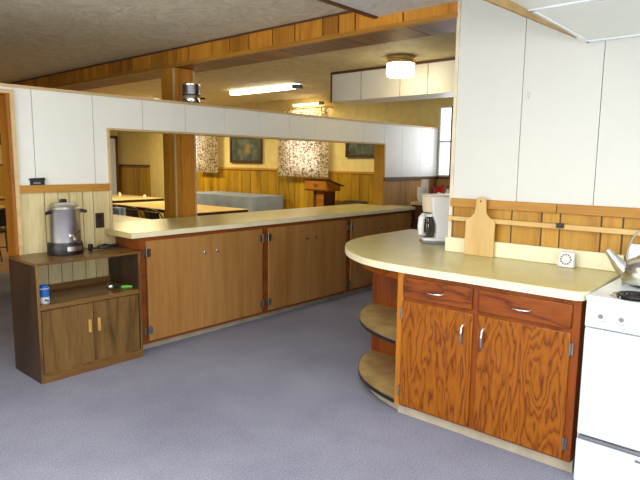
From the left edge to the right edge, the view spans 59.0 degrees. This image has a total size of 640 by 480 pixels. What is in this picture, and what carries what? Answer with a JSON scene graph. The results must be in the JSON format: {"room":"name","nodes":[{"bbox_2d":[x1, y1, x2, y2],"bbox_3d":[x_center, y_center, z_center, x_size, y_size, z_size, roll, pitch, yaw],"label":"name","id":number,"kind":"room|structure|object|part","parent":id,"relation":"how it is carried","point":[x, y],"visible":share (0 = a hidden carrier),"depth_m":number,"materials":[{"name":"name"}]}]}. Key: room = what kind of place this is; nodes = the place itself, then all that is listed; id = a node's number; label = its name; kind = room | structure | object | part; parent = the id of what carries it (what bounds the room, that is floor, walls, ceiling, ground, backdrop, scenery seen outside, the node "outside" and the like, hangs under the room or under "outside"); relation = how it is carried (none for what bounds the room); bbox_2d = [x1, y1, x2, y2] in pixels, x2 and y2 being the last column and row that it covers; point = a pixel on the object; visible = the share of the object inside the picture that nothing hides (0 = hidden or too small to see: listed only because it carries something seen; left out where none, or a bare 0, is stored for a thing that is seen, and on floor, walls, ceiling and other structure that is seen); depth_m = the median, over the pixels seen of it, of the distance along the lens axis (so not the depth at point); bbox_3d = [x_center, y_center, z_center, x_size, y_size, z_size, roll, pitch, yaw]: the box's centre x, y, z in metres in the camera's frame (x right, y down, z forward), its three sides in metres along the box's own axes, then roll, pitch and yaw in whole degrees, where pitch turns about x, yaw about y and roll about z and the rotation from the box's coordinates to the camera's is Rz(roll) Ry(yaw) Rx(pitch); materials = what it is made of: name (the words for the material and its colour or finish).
{"room":"kitchen","nodes":[
{"label":"kitchen","id":0,"kind":"room"},
{"bbox_2d":[0,131,118,227],"bbox_3d":[-8.384,-1.383,10.868,0.135,2.640,9.750,7,10,41],"label":"wall","id":1,"kind":"structure","parent":0,"point":[112,133],"depth_m":12.43,"materials":[{"name":"brown wood"}]},
{"bbox_2d":[110,136,119,193],"bbox_3d":[-5.428,-1.536,14.121,0.076,2.120,0.870,7,10,41],"label":"door","id":2,"kind":"structure","parent":1,"relation":"in","point":[113,142],"depth_m":14.30,"materials":[{"name":"paint"}]},
{"bbox_3d":[-5.407,-1.548,14.107,0.017,1.750,0.540,7,10,41],"label":"panel","id":3,"kind":"part","parent":2,"relation":"part of","materials":[{"name":"paint"}]},
{"bbox_2d":[0,86,438,284],"bbox_3d":[-1.508,-0.174,4.911,0.120,2.015,9.749,7,10,41],"label":"wall partition","id":4,"kind":"structure","parent":0,"point":[61,136],"depth_m":4.50,"materials":[{"name":"paint"}]},
{"bbox_2d":[0,89,23,348],"bbox_3d":[-2.522,-0.018,3.772,0.158,1.995,0.962,7,10,41],"label":"door frame","id":5,"kind":"structure","parent":4,"relation":"in","point":[7,107],"depth_m":4.03,"materials":[{"name":"wood"}]},
{"bbox_3d":[-2.469,-0.011,3.726,0.015,1.995,0.962,7,10,41],"label":"casing","id":6,"kind":"part","parent":5,"relation":"part of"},
{"bbox_2d":[19,184,109,192],"bbox_3d":[-1.921,-0.394,4.298,0.026,0.055,0.683,7,10,41],"label":"trim","id":7,"kind":"structure","parent":4,"relation":"attached to","point":[65,187],"depth_m":4.27,"materials":[{"name":"brown wood"}]},
{"bbox_2d":[29,178,44,184],"bbox_3d":[-2.062,-0.427,4.128,0.020,0.054,0.114,7,10,41],"label":"tin","id":8,"kind":"object","parent":7,"relation":"on","point":[33,181],"visible":1,"depth_m":4.12,"materials":[{"name":"black metal"}]},
{"bbox_2d":[95,213,103,227],"bbox_3d":[-1.761,-0.157,4.531,0.011,0.120,0.072,7,10,41],"label":"wall outlet","id":9,"kind":"object","parent":4,"relation":"attached to","point":[99,217],"visible":1,"depth_m":4.53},
{"bbox_2d":[98,215,102,225],"bbox_3d":[-1.759,-0.157,4.529,0.005,0.084,0.036,7,10,41],"label":"socket","id":10,"kind":"object","parent":9,"relation":"attached to","point":[100,217],"depth_m":4.53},
{"bbox_2d":[0,83,438,129],"bbox_3d":[-1.506,-1.181,4.761,0.142,0.020,9.720,7,10,41],"label":"trim","id":11,"kind":"structure","parent":4,"relation":"attached to","point":[1,84],"depth_m":4.97,"materials":[{"name":"wood"}]},
{"bbox_2d":[181,83,204,103],"bbox_3d":[-1.165,-1.325,5.146,0.172,0.168,0.193,3,8,18],"label":"metal canister","id":12,"kind":"object","parent":11,"relation":"on","point":[190,92],"visible":0.93,"depth_m":5.07,"materials":[{"name":"silver metal"}]},
{"bbox_2d":[106,128,384,228],"bbox_3d":[-0.479,-0.680,6.014,0.142,0.804,3.833,7,10,41],"label":"trim","id":13,"kind":"structure","parent":4,"relation":"attached to","point":[108,130],"depth_m":4.96,"materials":[{"name":"wood"}]},
{"bbox_2d":[373,145,385,204],"bbox_3d":[0.781,-0.857,7.453,0.156,0.788,0.032,7,10,41],"label":"trim","id":14,"kind":"structure","parent":4,"relation":"attached to","point":[379,150],"depth_m":7.44,"materials":[{"name":"brown wood"}]},
{"bbox_2d":[384,176,437,179],"bbox_3d":[1.294,-0.867,7.917,0.024,0.035,1.360,7,10,41],"label":"trim","id":15,"kind":"structure","parent":4,"relation":"attached to","point":[423,177],"depth_m":7.84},
{"bbox_2d":[0,0,455,105],"bbox_3d":[-4.253,-2.216,7.191,11.180,0.100,9.900,7,10,41],"label":"ceiling","id":16,"kind":"structure","parent":0,"point":[38,38],"depth_m":5.37,"materials":[{"name":"paint"}]},
{"bbox_2d":[229,82,302,95],"bbox_3d":[-0.847,-2.277,8.565,1.480,0.079,0.138,7,10,41],"label":"lamp","id":17,"kind":"object","parent":16,"relation":"attached to","point":[287,86],"visible":1,"depth_m":8.45,"materials":[{"name":"white plastic"}]},
{"bbox_2d":[386,54,415,77],"bbox_3d":[0.854,-1.837,5.995,0.310,0.216,0.310,7,10,41],"label":"lamp","id":18,"kind":"object","parent":16,"relation":"attached to","point":[398,65],"visible":1,"depth_m":5.88,"materials":[{"name":"white glass"}]},
{"bbox_3d":[0.853,-1.798,6.000,0.296,0.138,0.296,7,10,41],"label":"lamp shade","id":19,"kind":"part","parent":18,"relation":"part of","materials":[{"name":"beige"}]},
{"bbox_2d":[118,96,453,217],"bbox_3d":[0.752,-1.085,9.416,16.000,2.640,0.185,7,10,41],"label":"wall","id":20,"kind":"structure","parent":0,"point":[356,174],"depth_m":10.45,"materials":[{"name":"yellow wood"}]},
{"bbox_3d":[-4.555,-1.836,13.935,1.460,0.035,0.034,7,10,41],"label":"cap rail","id":21,"kind":"part","parent":20,"relation":"part of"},
{"bbox_2d":[149,133,164,218],"bbox_3d":[-3.799,-1.662,13.268,0.580,2.638,0.058,7,10,41],"label":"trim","id":22,"kind":"structure","parent":20,"relation":"attached to","point":[155,139],"depth_m":13.24,"materials":[{"name":"wood"}]},
{"bbox_2d":[196,135,217,172],"bbox_3d":[-2.325,-1.983,11.830,0.790,1.146,0.152,7,10,41],"label":"curtain","id":23,"kind":"object","parent":20,"relation":"attached to","point":[206,146],"visible":0.7,"depth_m":11.80,"materials":[{"name":"beige fabric"}]},
{"bbox_2d":[230,137,262,162],"bbox_3d":[-1.469,-1.790,11.182,0.940,0.530,0.040,7,10,41],"label":"framed picture","id":24,"kind":"object","parent":20,"relation":"attached to","point":[242,150],"visible":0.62,"depth_m":11.16},
{"bbox_3d":[-2.230,-1.515,11.909,3.780,0.040,0.034,7,10,41],"label":"cap rail","id":25,"kind":"part","parent":20,"relation":"part of","materials":[{"name":"brown wood"}]},
{"bbox_2d":[276,106,333,177],"bbox_3d":[-0.279,-1.720,10.045,1.325,1.216,0.152,7,10,41],"label":"curtain","id":26,"kind":"object","parent":20,"relation":"attached to","point":[305,159],"visible":0.59,"depth_m":9.99,"materials":[{"name":"beige fabric"}]},
{"bbox_3d":[-0.308,-2.306,9.924,1.325,0.023,0.024,7,10,41],"label":"rod","id":27,"kind":"part","parent":26,"relation":"part of","materials":[{"name":"gold metal"}]},
{"bbox_2d":[293,101,323,106],"bbox_3d":[-0.208,-2.373,9.880,0.700,0.054,0.058,7,10,41],"label":"lamp","id":28,"kind":"object","parent":20,"relation":"attached to","point":[318,102],"visible":1,"depth_m":9.82,"materials":[{"name":"white plastic"}]},
{"bbox_3d":[0.898,-1.085,9.185,2.040,0.037,0.034,7,10,41],"label":"cap rail","id":29,"kind":"part","parent":20,"relation":"part of","materials":[{"name":"brown wood"}]},
{"bbox_2d":[345,143,373,156],"bbox_3d":[0.756,-1.571,9.233,0.850,0.445,0.040,7,10,41],"label":"framed picture","id":30,"kind":"object","parent":20,"relation":"attached to","point":[351,149],"visible":0.35,"depth_m":9.34},
{"bbox_2d":[437,106,452,176],"bbox_3d":[2.117,-1.401,8.044,0.960,1.010,0.058,7,10,41],"label":"window","id":31,"kind":"structure","parent":20,"relation":"in","point":[446,113],"depth_m":8.30,"materials":[{"name":"white"}]},
{"bbox_2d":[0,228,574,479],"bbox_3d":[-2.474,0.710,5.985,16.000,0.050,9.900,7,10,41],"label":"floor","id":32,"kind":"structure","parent":0,"point":[280,396],"depth_m":3.37,"materials":[{"name":"carpet"}]},
{"bbox_2d":[0,208,7,261],"bbox_3d":[-4.727,-0.116,8.684,0.442,0.818,0.468,-6,10,-38],"label":"folding chair","id":33,"kind":"object","parent":32,"relation":"on","point":[2,213],"visible":0.25,"depth_m":8.43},
{"bbox_3d":[-4.602,-0.330,8.500,0.400,0.240,0.070,-6,10,-38],"label":"backrest","id":34,"kind":"part","parent":33,"relation":"part of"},
{"bbox_3d":[-4.760,-0.152,8.721,0.380,0.025,0.360,-6,10,-38],"label":"seat","id":35,"kind":"part","parent":33,"relation":"part of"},
{"bbox_2d":[0,205,7,251],"bbox_3d":[-6.255,-0.222,9.574,2.450,0.741,1.220,7,10,41],"label":"folding table","id":36,"kind":"object","parent":32,"relation":"on","point":[1,206],"visible":0.29,"depth_m":9.30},
{"bbox_3d":[-5.168,-0.149,9.303,0.080,0.692,0.028,7,10,41],"label":"leg","id":37,"kind":"part","parent":36,"relation":"part of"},
{"bbox_2d":[8,247,142,384],"bbox_3d":[-1.794,0.514,4.224,0.465,0.833,0.778,7,10,41],"label":"base cabinet","id":38,"kind":"object","parent":32,"relation":"on","point":[85,326],"visible":0.94,"depth_m":4.06,"materials":[{"name":"brown wood"}]},
{"bbox_3d":[-2.051,0.558,3.951,0.445,0.815,0.018,7,10,41],"label":"panel","id":39,"kind":"part","parent":38,"relation":"part of","materials":[{"name":"brown wood"}]},
{"bbox_2d":[39,284,49,303],"bbox_3d":[-1.895,0.370,3.891,0.066,0.127,0.065,7,10,41],"label":"can","id":40,"kind":"object","parent":38,"relation":"on","point":[44,289],"visible":0.95,"depth_m":3.87,"materials":[{"name":"metal"}]},
{"bbox_3d":[-1.895,0.318,3.884,0.054,0.022,0.054,7,10,41],"label":"lid","id":41,"kind":"part","parent":40,"relation":"part of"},
{"bbox_2d":[45,199,86,255],"bbox_3d":[-1.858,-0.099,4.146,0.281,0.402,0.264,-1,8,-11],"label":"urn","id":42,"kind":"object","parent":38,"relation":"on","point":[63,217],"visible":1,"depth_m":4.06,"materials":[{"name":"metal"}]},
{"bbox_3d":[-1.873,-0.257,4.128,0.228,0.042,0.228,7,10,41],"label":"lid","id":43,"kind":"part","parent":42,"relation":"part of","materials":[{"name":"metal"}]},
{"bbox_3d":[-1.774,0.061,4.108,0.014,0.032,0.117,5,9,31],"label":"name plate","id":44,"kind":"part","parent":42,"relation":"part of","materials":[{"name":"metal"}]},
{"bbox_3d":[-1.764,0.684,3.974,0.016,0.440,0.360,7,10,41],"label":"door","id":45,"kind":"part","parent":38,"relation":"part of","materials":[{"name":"brown wood"}]},
{"bbox_3d":[-1.958,0.348,4.348,0.016,0.045,0.736,7,10,41],"label":"rail","id":46,"kind":"part","parent":38,"relation":"part of","materials":[{"name":"brown wood"}]},
{"bbox_3d":[-1.800,0.406,4.216,0.445,0.032,0.736,7,10,41],"label":"shelf","id":47,"kind":"part","parent":38,"relation":"part of","materials":[{"name":"brown wood"}]},
{"bbox_3d":[-1.650,0.617,4.065,0.022,0.095,0.018,7,10,41],"label":"handle","id":48,"kind":"part","parent":38,"relation":"part of","materials":[{"name":"brown wood"}]},
{"bbox_3d":[-1.805,0.866,4.279,0.445,0.020,0.736,7,10,41],"label":"shelf","id":49,"kind":"part","parent":38,"relation":"part of","materials":[{"name":"brown wood"}]},
{"bbox_3d":[-1.605,0.611,4.116,0.022,0.095,0.018,7,10,41],"label":"handle","id":50,"kind":"part","parent":38,"relation":"part of","materials":[{"name":"brown wood"}]},
{"bbox_2d":[88,243,118,250],"bbox_3d":[-1.671,0.047,4.391,0.068,0.050,0.236,7,10,41],"label":"power cord","id":51,"kind":"object","parent":38,"relation":"on","point":[90,246],"visible":1,"depth_m":4.37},
{"bbox_2d":[107,281,114,289],"bbox_3d":[-1.600,0.346,4.321,0.060,0.063,0.108,-3,9,-25],"label":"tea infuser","id":52,"kind":"object","parent":38,"relation":"on","point":[110,286],"visible":1,"depth_m":4.28,"materials":[{"name":"silver metal"}]},
{"bbox_3d":[-1.523,0.650,4.245,0.016,0.440,0.360,7,10,41],"label":"door","id":53,"kind":"part","parent":38,"relation":"part of","materials":[{"name":"brown wood"}]},
{"bbox_2d":[115,285,131,287],"bbox_3d":[-1.526,0.360,4.357,0.156,0.028,0.030,-1,8,-14],"label":"knife","id":54,"kind":"object","parent":38,"relation":"on","point":[122,286],"visible":0.8,"depth_m":4.35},
{"bbox_3d":[-1.490,0.359,4.366,0.081,0.028,0.030,-1,8,-14],"label":"handle","id":55,"kind":"part","parent":54,"relation":"part of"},
{"bbox_3d":[-1.552,0.486,4.512,0.445,0.815,0.018,7,10,41],"label":"panel","id":56,"kind":"part","parent":38,"relation":"part of","materials":[{"name":"brown wood"}]},
{"bbox_2d":[113,207,125,215],"bbox_3d":[-3.100,-0.102,8.722,0.318,0.800,0.220,7,10,41],"label":"cloth bundle","id":57,"kind":"object","parent":32,"relation":"on","point":[116,210],"visible":0.14,"depth_m":8.58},
{"bbox_2d":[113,214,151,221],"bbox_3d":[-2.941,0.107,7.438,1.120,0.741,1.160,7,10,41],"label":"folding table","id":58,"kind":"object","parent":32,"relation":"on","point":[116,218],"visible":0.16,"depth_m":7.62,"materials":[{"name":"laminate"}]},
{"bbox_2d":[125,206,142,217],"bbox_3d":[-2.818,-0.142,9.025,0.442,0.818,0.468,7,10,41],"label":"folding chair","id":59,"kind":"object","parent":32,"relation":"on","point":[132,213],"visible":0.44,"depth_m":8.77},
{"bbox_3d":[-2.945,-0.360,8.847,0.400,0.240,0.070,7,10,41],"label":"backrest","id":60,"kind":"part","parent":59,"relation":"part of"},
{"bbox_2d":[112,194,163,212],"bbox_3d":[-4.662,-0.591,12.378,2.700,0.741,1.130,7,10,41],"label":"folding table","id":61,"kind":"object","parent":32,"relation":"on","point":[115,198],"visible":0.34,"depth_m":11.64,"materials":[{"name":"laminate"}]},
{"bbox_3d":[-4.658,-0.924,12.332,2.692,0.043,1.122,7,10,41],"label":"edge rail","id":62,"kind":"part","parent":61,"relation":"part of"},
{"bbox_2d":[144,209,163,218],"bbox_3d":[-2.373,-0.081,8.611,0.442,0.818,0.468,7,10,41],"label":"folding chair","id":63,"kind":"object","parent":32,"relation":"on","point":[148,215],"visible":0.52,"depth_m":8.37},
{"bbox_3d":[-2.501,-0.298,8.433,0.400,0.240,0.070,7,10,41],"label":"backrest","id":64,"kind":"part","parent":63,"relation":"part of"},
{"bbox_2d":[161,67,196,217],"bbox_3d":[-1.492,-0.555,6.051,0.218,2.460,0.267,7,10,41],"label":"column","id":65,"kind":"structure","parent":32,"relation":"on","point":[179,151],"depth_m":5.93,"materials":[{"name":"brown wood"}]},
{"bbox_3d":[-1.418,-0.540,5.987,0.020,2.450,0.267,7,10,41],"label":"corner moulding","id":66,"kind":"part","parent":65,"relation":"part of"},
{"bbox_2d":[112,201,247,218],"bbox_3d":[-2.488,-0.218,9.836,2.520,0.741,1.070,7,10,41],"label":"folding table","id":67,"kind":"object","parent":32,"relation":"on","point":[202,210],"visible":0.45,"depth_m":9.46,"materials":[{"name":"laminate"}]},
{"bbox_3d":[-2.484,-0.551,9.790,2.512,0.043,1.062,7,10,41],"label":"edge rail","id":68,"kind":"part","parent":67,"relation":"part of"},
{"bbox_2d":[116,225,263,348],"bbox_3d":[-1.092,0.363,5.048,0.408,0.923,1.310,7,10,41],"label":"base cabinet","id":69,"kind":"object","parent":32,"relation":"on","point":[195,283],"visible":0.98,"depth_m":4.85,"materials":[{"name":"brown wood"}]},
{"bbox_3d":[-1.165,0.381,4.715,0.018,0.807,0.614,7,10,41],"label":"door","id":70,"kind":"part","parent":69,"relation":"part of","materials":[{"name":"brown wood"}]},
{"bbox_3d":[-0.757,0.322,5.173,0.018,0.807,0.614,7,10,41],"label":"door","id":71,"kind":"part","parent":69,"relation":"part of","materials":[{"name":"brown wood"}]},
{"bbox_2d":[106,204,414,238],"bbox_3d":[-0.403,-0.260,6.071,0.803,0.043,4.033,7,10,41],"label":"countertop","id":72,"kind":"structure","parent":69,"relation":"on","point":[180,225],"depth_m":5.45,"materials":[{"name":"laminate"}]},
{"bbox_2d":[259,217,347,317],"bbox_3d":[-0.237,0.240,6.011,0.408,0.923,1.273,7,10,41],"label":"base cabinet","id":73,"kind":"object","parent":32,"relation":"on","point":[305,262],"visible":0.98,"depth_m":5.83,"materials":[{"name":"brown wood"}]},
{"bbox_3d":[-0.303,0.257,5.684,0.018,0.807,0.596,7,10,41],"label":"door","id":74,"kind":"part","parent":73,"relation":"part of","materials":[{"name":"brown wood"}]},
{"bbox_3d":[0.092,0.200,6.129,0.018,0.807,0.596,7,10,41],"label":"door","id":75,"kind":"part","parent":73,"relation":"part of","materials":[{"name":"brown wood"}]},
{"bbox_2d":[303,178,343,206],"bbox_3d":[0.043,-0.395,9.417,0.550,1.259,0.433,7,10,41],"label":"lectern","id":76,"kind":"object","parent":32,"relation":"on","point":[324,190],"visible":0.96,"depth_m":9.23,"materials":[{"name":"brown wood"}]},
{"bbox_3d":[-0.070,-0.889,9.213,0.450,0.140,0.012,7,10,41],"label":"drawer","id":77,"kind":"part","parent":76,"relation":"part of","materials":[{"name":"brown wood"}]},
{"bbox_3d":[0.001,-0.278,9.294,0.150,1.060,0.015,7,10,41],"label":"panel","id":78,"kind":"part","parent":76,"relation":"part of","materials":[{"name":"brown wood"}]},
{"bbox_2d":[342,200,367,204],"bbox_3d":[0.560,-0.180,9.209,0.416,0.900,0.416,7,10,41],"label":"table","id":79,"kind":"object","parent":32,"relation":"on","point":[347,201],"visible":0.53,"depth_m":9.04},
{"bbox_2d":[342,210,411,295],"bbox_3d":[0.625,0.116,6.980,0.408,0.923,1.328,7,10,41],"label":"base cabinet","id":80,"kind":"object","parent":32,"relation":"on","point":[358,278],"visible":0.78,"depth_m":6.63,"materials":[{"name":"brown wood"}]},
{"bbox_3d":[0.549,0.134,6.643,0.018,0.807,0.623,7,10,41],"label":"door","id":81,"kind":"part","parent":80,"relation":"part of","materials":[{"name":"brown wood"}]},
{"bbox_3d":[0.962,0.074,7.108,0.018,0.807,0.623,7,10,41],"label":"door","id":82,"kind":"part","parent":80,"relation":"part of","materials":[{"name":"brown wood"}]},
{"bbox_2d":[358,263,397,409],"bbox_3d":[0.727,0.518,4.197,0.655,0.886,1.571,7,10,41],"label":"corner shelf","id":83,"kind":"object","parent":32,"relation":"on","point":[376,367],"visible":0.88,"depth_m":3.96,"materials":[{"name":"laminate"}]},
{"bbox_3d":[0.440,0.914,3.922,0.648,0.020,0.695,7,10,41],"label":"shelf","id":84,"kind":"part","parent":83,"relation":"part of","materials":[{"name":"laminate"}]},
{"bbox_3d":[0.444,0.549,3.872,0.648,0.017,0.695,7,10,41],"label":"shelf","id":85,"kind":"part","parent":83,"relation":"part of","materials":[{"name":"laminate"}]},
{"bbox_3d":[0.647,0.496,4.098,0.648,0.815,0.020,7,10,41],"label":"panel","id":86,"kind":"part","parent":83,"relation":"part of","materials":[{"name":"brown wood"}]},
{"bbox_2d":[410,201,428,228],"bbox_3d":[1.798,-0.014,7.660,0.665,1.020,1.180,7,10,41],"label":"base cabinet","id":87,"kind":"object","parent":32,"relation":"on","point":[416,213],"visible":0.04,"depth_m":7.35,"materials":[{"name":"brown wood"}]},
{"bbox_2d":[417,194,421,201],"bbox_3d":[1.311,-0.552,7.392,0.099,0.108,0.099,7,10,41],"label":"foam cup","id":88,"kind":"object","parent":87,"relation":"on","point":[419,197],"visible":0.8,"depth_m":7.36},
{"bbox_2d":[432,185,443,193],"bbox_3d":[1.601,-0.643,7.683,0.177,0.215,0.128,-1,8,-9],"label":"bag","id":89,"kind":"object","parent":87,"relation":"on","point":[440,189],"visible":0.44,"depth_m":7.65,"materials":[{"name":"plastic"}]},
{"bbox_2d":[394,272,586,472],"bbox_3d":[1.040,0.647,3.285,1.030,0.885,0.690,7,10,41],"label":"base cabinet","id":90,"kind":"object","parent":32,"relation":"on","point":[501,368],"visible":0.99,"depth_m":2.98,"materials":[{"name":"brown wood"}]},
{"bbox_3d":[0.640,0.301,3.159,0.104,0.016,0.035,7,10,41],"label":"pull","id":91,"kind":"part","parent":90,"relation":"part of","materials":[{"name":"silver metal"}]},
{"bbox_3d":[0.653,0.692,3.229,0.448,0.640,0.020,7,10,41],"label":"door","id":92,"kind":"part","parent":90,"relation":"part of","materials":[{"name":"brown wood"}]},
{"bbox_3d":[0.656,0.295,3.176,0.437,0.120,0.020,7,10,41],"label":"drawer","id":93,"kind":"part","parent":90,"relation":"part of","materials":[{"name":"brown wood"}]},
{"bbox_3d":[0.769,0.515,3.072,0.018,0.124,0.041,7,10,41],"label":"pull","id":94,"kind":"part","parent":90,"relation":"part of","materials":[{"name":"silver metal"}]},
{"bbox_2d":[345,229,618,300],"bbox_3d":[1.028,0.095,3.871,1.962,0.045,1.617,7,10,41],"label":"countertop","id":95,"kind":"structure","parent":90,"relation":"on","point":[402,251],"depth_m":3.25,"materials":[{"name":"laminate"}]},
{"bbox_2d":[418,194,449,243],"bbox_3d":[0.865,-0.160,4.223,0.297,0.362,0.202,1,8,0],"label":"coffee maker","id":96,"kind":"object","parent":95,"relation":"on","point":[433,225],"visible":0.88,"depth_m":4.15,"materials":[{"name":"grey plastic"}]},
{"bbox_3d":[0.754,-0.111,4.171,0.048,0.175,0.093,7,10,37],"label":"carafe handle","id":97,"kind":"part","parent":96,"relation":"part of","materials":[{"name":"white plastic"}]},
{"bbox_2d":[422,196,431,211],"bbox_3d":[0.818,-0.267,4.215,0.124,0.115,0.124,1,8,0],"label":"basket","id":98,"kind":"object","parent":96,"relation":"on","point":[426,200],"depth_m":4.17,"materials":[{"name":"beige plastic"}]},
{"bbox_3d":[0.882,-0.332,4.206,0.258,0.017,0.180,1,8,0],"label":"lid","id":99,"kind":"part","parent":96,"relation":"part of","materials":[{"name":"beige plastic"}]},
{"bbox_3d":[0.913,-0.173,4.227,0.196,0.303,0.176,1,8,0],"label":"water tank","id":100,"kind":"part","parent":96,"relation":"part of","materials":[{"name":"white plastic"}]},
{"bbox_2d":[464,197,494,257],"bbox_3d":[1.026,-0.088,3.629,0.198,0.382,0.025,7,10,41],"label":"cutting board","id":101,"kind":"object","parent":95,"relation":"on","point":[479,228],"visible":1,"depth_m":3.62,"materials":[{"name":"brown wood"}]},
{"bbox_2d":[558,251,575,267],"bbox_3d":[1.424,0.115,3.272,0.090,0.090,0.054,7,10,41],"label":"timer","id":102,"kind":"object","parent":95,"relation":"on","point":[566,259],"visible":1,"depth_m":3.25,"materials":[{"name":"white plastic"}]},
{"bbox_3d":[0.856,0.526,2.995,0.018,0.124,0.041,7,10,41],"label":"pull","id":103,"kind":"part","parent":90,"relation":"part of","materials":[{"name":"silver metal"}]},
{"bbox_3d":[1.022,0.740,2.908,0.471,0.640,0.020,7,10,41],"label":"door","id":104,"kind":"part","parent":90,"relation":"part of","materials":[{"name":"brown wood"}]},
{"bbox_3d":[1.009,0.349,2.837,0.104,0.016,0.035,7,10,41],"label":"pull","id":105,"kind":"part","parent":90,"relation":"part of","materials":[{"name":"silver metal"}]},
{"bbox_3d":[1.025,0.343,2.854,0.475,0.120,0.020,7,10,41],"label":"drawer","id":106,"kind":"part","parent":90,"relation":"part of","materials":[{"name":"brown wood"}]},
{"bbox_2d":[573,244,639,479],"bbox_3d":[1.719,0.630,2.660,0.761,1.103,0.699,7,10,41],"label":"electric stove","id":107,"kind":"object","parent":32,"relation":"on","point":[608,427],"visible":0.88,"depth_m":2.60,"materials":[{"name":"metal"}]},
{"bbox_3d":[1.286,0.347,2.587,0.062,0.062,0.018,7,10,41],"label":"knob","id":108,"kind":"part","parent":107,"relation":"part of","materials":[{"name":"white plastic"}]},
{"bbox_3d":[1.520,1.093,2.502,0.749,0.218,0.030,7,10,41],"label":"storage drawer","id":109,"kind":"part","parent":107,"relation":"part of","materials":[{"name":"metal"}]},
{"bbox_3d":[1.525,0.703,2.448,0.749,0.523,0.030,7,10,41],"label":"oven door","id":110,"kind":"part","parent":107,"relation":"part of","materials":[{"name":"metal"}]},
{"bbox_3d":[1.529,0.372,2.404,0.753,0.130,0.032,7,10,41],"label":"control panel","id":111,"kind":"part","parent":107,"relation":"part of","materials":[{"name":"metal"}]},
{"bbox_2d":[586,278,639,308],"bbox_3d":[1.737,0.275,2.627,0.761,0.027,0.655,7,10,41],"label":"cooktop","id":112,"kind":"object","parent":107,"relation":"in","point":[617,294],"depth_m":2.61,"materials":[{"name":"metal"}]},
{"bbox_2d":[604,229,639,285],"bbox_3d":[1.616,0.068,2.828,0.236,0.294,0.289,-5,10,-35],"label":"tea kettle","id":113,"kind":"object","parent":107,"relation":"on","point":[628,271],"visible":1,"depth_m":2.82,"materials":[{"name":"metal"}]},
{"bbox_3d":[1.519,0.116,2.870,0.138,0.150,0.088,7,10,41],"label":"spout","id":114,"kind":"part","parent":113,"relation":"part of","materials":[{"name":"silver metal"}]},
{"bbox_3d":[1.628,0.019,2.795,0.206,0.180,0.010,7,10,41],"label":"handle","id":115,"kind":"part","parent":113,"relation":"part of","materials":[{"name":"metal"}]},
{"bbox_3d":[1.351,0.355,2.530,0.062,0.062,0.018,7,10,41],"label":"knob","id":116,"kind":"part","parent":107,"relation":"part of","materials":[{"name":"white plastic"}]},
{"bbox_3d":[-1.701,-0.435,10.943,1.950,0.886,0.720,7,10,41],"label":"folding table","id":117,"kind":"object","parent":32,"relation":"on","visible":0},
{"bbox_2d":[197,191,283,211],"bbox_3d":[-1.766,-0.626,10.885,2.290,0.522,0.956,7,10,41],"label":"tablecloth","id":118,"kind":"object","parent":117,"relation":"on","point":[253,202],"visible":0.41,"depth_m":10.36,"materials":[{"name":"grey fabric"}]},
{"bbox_2d":[331,0,459,16],"bbox_3d":[0.346,-1.188,0.387,4.820,0.185,5.660,7,10,41],"label":"ceiling","id":119,"kind":"structure","parent":0,"point":[378,8],"depth_m":3.74,"materials":[{"name":"paint"}]},
{"bbox_2d":[318,0,377,18],"bbox_3d":[-1.462,-1.348,1.960,0.040,0.055,5.640,7,10,41],"label":"trim","id":120,"kind":"structure","parent":119,"relation":"attached to","point":[330,2],"depth_m":3.83,"materials":[{"name":"wood"}]},
{"bbox_2d":[484,0,639,42],"bbox_3d":[1.525,-1.069,1.945,1.665,0.380,1.755,7,10,41],"label":"hood","id":121,"kind":"object","parent":119,"relation":"attached to","point":[587,21],"visible":1,"depth_m":2.58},
{"bbox_2d":[452,0,639,260],"bbox_3d":[2.485,-0.112,2.481,4.140,2.640,0.120,7,10,41],"label":"wall","id":122,"kind":"structure","parent":0,"point":[575,140],"depth_m":3.36,"materials":[{"name":"paint"}]},
{"bbox_2d":[8,1,457,90],"bbox_3d":[-3.306,-2.111,7.558,11.540,0.183,0.422,7,10,41],"label":"beam","id":123,"kind":"structure","parent":122,"relation":"attached to","point":[348,29],"depth_m":4.87,"materials":[{"name":"brown wood"}]},
{"bbox_3d":[-3.436,-2.174,7.400,11.540,0.014,0.018,7,10,41],"label":"moulding","id":124,"kind":"part","parent":123,"relation":"part of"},
{"bbox_2d":[448,0,460,236],"bbox_3d":[0.928,-0.738,3.787,0.023,1.620,0.136,7,10,41],"label":"trim","id":125,"kind":"structure","parent":122,"relation":"attached to","point":[450,222],"depth_m":3.72,"materials":[{"name":"wood"}]},
{"bbox_2d":[445,236,624,271],"bbox_3d":[1.266,0.078,3.485,1.100,0.098,0.022,7,10,41],"label":"backsplash","id":126,"kind":"structure","parent":122,"relation":"attached to","point":[541,254],"depth_m":3.42,"materials":[{"name":"laminate"}]},
{"bbox_2d":[447,215,639,235],"bbox_3d":[1.742,-0.036,3.033,2.360,0.030,0.025,7,10,41],"label":"trim","id":127,"kind":"structure","parent":122,"relation":"attached to","point":[449,217],"depth_m":3.32,"materials":[{"name":"brown wood"}]},
{"bbox_2d":[450,198,639,218],"bbox_3d":[2.436,-0.051,2.442,4.150,0.056,0.022,7,10,41],"label":"trim","id":128,"kind":"structure","parent":122,"relation":"attached to","point":[623,212],"depth_m":3.34,"materials":[{"name":"brown wood"}]},
{"bbox_2d":[556,223,563,227],"bbox_3d":[1.401,-0.084,3.304,0.044,0.028,0.015,7,10,41],"label":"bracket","id":129,"kind":"object","parent":122,"relation":"attached to","point":[558,225],"visible":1,"depth_m":3.30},
{"bbox_3d":[3.653,-1.706,4.102,4.820,0.100,4.140,7,10,41],"label":"ceiling","id":130,"kind":"structure","parent":0,"visible":0},
{"bbox_2d":[330,57,454,103],"bbox_3d":[1.986,-1.720,5.812,4.560,0.368,0.435,7,10,41],"label":"wall cabinet","id":131,"kind":"object","parent":130,"relation":"attached to","point":[431,79],"depth_m":6.60,"materials":[{"name":"wood"}]}
]}

